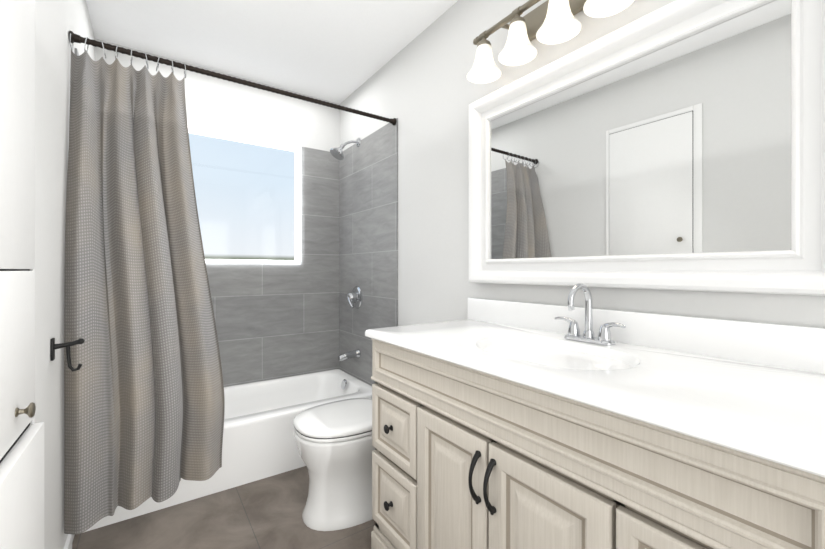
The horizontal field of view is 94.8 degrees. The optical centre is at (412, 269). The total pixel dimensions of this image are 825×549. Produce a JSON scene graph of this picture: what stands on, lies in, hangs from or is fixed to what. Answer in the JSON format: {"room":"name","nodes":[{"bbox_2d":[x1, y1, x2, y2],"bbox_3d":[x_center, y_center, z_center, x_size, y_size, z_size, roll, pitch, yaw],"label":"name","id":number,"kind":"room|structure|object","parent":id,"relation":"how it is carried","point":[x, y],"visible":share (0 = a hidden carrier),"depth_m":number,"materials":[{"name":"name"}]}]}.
{"room":"bathroom","nodes":[
{"label":"bathroom","id":0,"kind":"room"},
{"bbox_2d":[35,0,94,548],"bbox_3d":[-0.832,-0.110,0.657,0.100,2.440,3.827,0,0,-35],"label":"wall","id":1,"kind":"structure","parent":0,"point":[56,21],"depth_m":1.23,"materials":[{"name":"paint"}]},
{"bbox_2d":[0,0,43,548],"bbox_3d":[-0.827,0.056,0.777,0.043,2.108,0.571,0,0,-35],"label":"closet door","id":2,"kind":"structure","parent":1,"relation":"in","point":[21,479],"depth_m":0.85,"materials":[{"name":"white paint"}]},
{"bbox_2d":[50,338,84,371],"bbox_3d":[-1.119,0.275,1.232,0.082,0.114,0.026,0,0,-35],"label":"hook","id":3,"kind":"object","parent":1,"relation":"attached to","point":[54,346],"visible":0.98,"depth_m":1.23,"materials":[{"name":"black metal"}]},
{"bbox_2d":[64,534,71,548],"bbox_3d":[-1.164,1.065,1.235,0.012,0.090,0.562,0,0,-35],"label":"baseboard","id":4,"kind":"structure","parent":1,"relation":"attached to","point":[68,544],"depth_m":1.41,"materials":[{"name":"white paint"}]},
{"bbox_2d":[64,31,395,533],"bbox_3d":[-0.678,0.013,1.841,1.496,1.895,0.231,0,0,-35],"label":"shower curtain","id":5,"kind":"object","parent":1,"relation":"attached to","point":[144,404],"visible":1,"depth_m":1.53,"materials":[{"name":"grey fabric"}]},
{"bbox_2d":[95,39,339,151],"bbox_3d":[-1.231,-0.110,2.647,1.510,2.440,0.100,0,0,-35],"label":"wall","id":6,"kind":"structure","parent":0,"point":[220,105],"depth_m":2.64,"materials":[{"name":"paint"}]},
{"bbox_2d":[188,126,300,263],"bbox_3d":[-1.228,-0.485,2.643,0.874,0.881,0.105,0,0,-35],"label":"window","id":7,"kind":"structure","parent":6,"relation":"in","point":[243,140],"depth_m":2.74,"materials":[{"name":"white paint"}]},
{"bbox_2d":[206,146,338,386],"bbox_3d":[-1.200,-0.069,2.603,1.494,1.723,0.008,0,0,-35],"label":"tile","id":8,"kind":"structure","parent":6,"relation":"attached to","point":[274,321],"depth_m":2.82,"materials":[{"name":"grey tile"}]},
{"bbox_2d":[72,466,374,548],"bbox_3d":[-0.170,1.160,1.115,1.710,0.100,3.827,0,0,-35],"label":"floor","id":9,"kind":"structure","parent":0,"point":[265,513],"depth_m":1.64,"materials":[{"name":"tile"}]},
{"bbox_2d":[85,369,371,531],"bbox_3d":[-0.996,0.942,2.307,1.490,0.336,0.707,0,0,-35],"label":"bathtub","id":10,"kind":"object","parent":9,"relation":"on","point":[259,442],"visible":0.27,"depth_m":2.06,"materials":[{"name":"white ceramic"}]},
{"bbox_2d":[293,398,374,530],"bbox_3d":[-0.209,0.718,1.850,0.722,0.784,0.482,0,0,-35],"label":"toilet","id":11,"kind":"object","parent":9,"relation":"on","point":[336,448],"visible":0.52,"depth_m":1.64,"materials":[{"name":"white ceramic"}]},
{"bbox_2d":[365,283,824,548],"bbox_3d":[0.399,0.576,1.106,0.578,1.068,1.269,0,0,-35],"label":"bathroom vanity","id":12,"kind":"object","parent":9,"relation":"on","point":[500,424],"visible":1,"depth_m":0.86,"materials":[{"name":"beige wood"}]},
{"bbox_2d":[554,283,625,345],"bbox_3d":[0.536,0.136,1.201,0.137,0.188,0.238,0,0,-35],"label":"faucet","id":13,"kind":"object","parent":12,"relation":"on","point":[573,338],"depth_m":1.21,"materials":[{"name":"silver metal"}]},
{"bbox_2d":[86,0,457,103],"bbox_3d":[-0.170,-1.380,1.115,1.710,0.100,3.827,0,0,-35],"label":"ceiling","id":14,"kind":"structure","parent":0,"point":[338,51],"depth_m":2.14,"materials":[{"name":"paint"}]},
{"bbox_2d":[340,0,824,327],"bbox_3d":[0.492,-0.110,1.573,0.100,2.440,3.827,0,0,-35],"label":"wall","id":15,"kind":"structure","parent":0,"point":[423,89],"depth_m":1.91,"materials":[{"name":"paint"}]},
{"bbox_2d":[339,118,397,385],"bbox_3d":[-0.338,-0.069,2.677,0.008,1.723,0.867,0,0,-35],"label":"tile","id":16,"kind":"structure","parent":15,"relation":"attached to","point":[368,216],"depth_m":2.63,"materials":[{"name":"grey tile"}]},
{"bbox_2d":[330,138,361,360],"bbox_3d":[-0.488,-0.159,2.698,0.215,1.596,0.171,0,0,-35],"label":"shower fixtures","id":17,"kind":"object","parent":16,"relation":"attached to","point":[354,296],"visible":1,"depth_m":2.70,"materials":[{"name":"silver metal"}]},
{"bbox_2d":[466,0,634,83],"bbox_3d":[0.466,-0.908,1.348,0.196,0.222,0.678,0,0,-35],"label":"light","id":18,"kind":"object","parent":15,"relation":"attached to","point":[549,22],"visible":1,"depth_m":1.38,"materials":[{"name":"white glass"}]},
{"bbox_2d":[469,0,824,295],"bbox_3d":[0.602,-0.349,1.266,0.064,0.815,1.157,0,0,-35],"label":"mirror","id":19,"kind":"object","parent":15,"relation":"attached to","point":[677,145],"visible":1,"depth_m":1.10,"materials":[{"name":"white wood"}]},
{"label":"outside","id":20,"kind":"structure","parent":0,"visible":0},
{"bbox_2d":[189,133,294,259],"bbox_3d":[-2.509,-1.390,5.380,14.000,11.000,0.050,0,0,-35],"label":"sky","id":21,"kind":"structure","parent":20,"point":[273,206],"depth_m":5.42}
]}

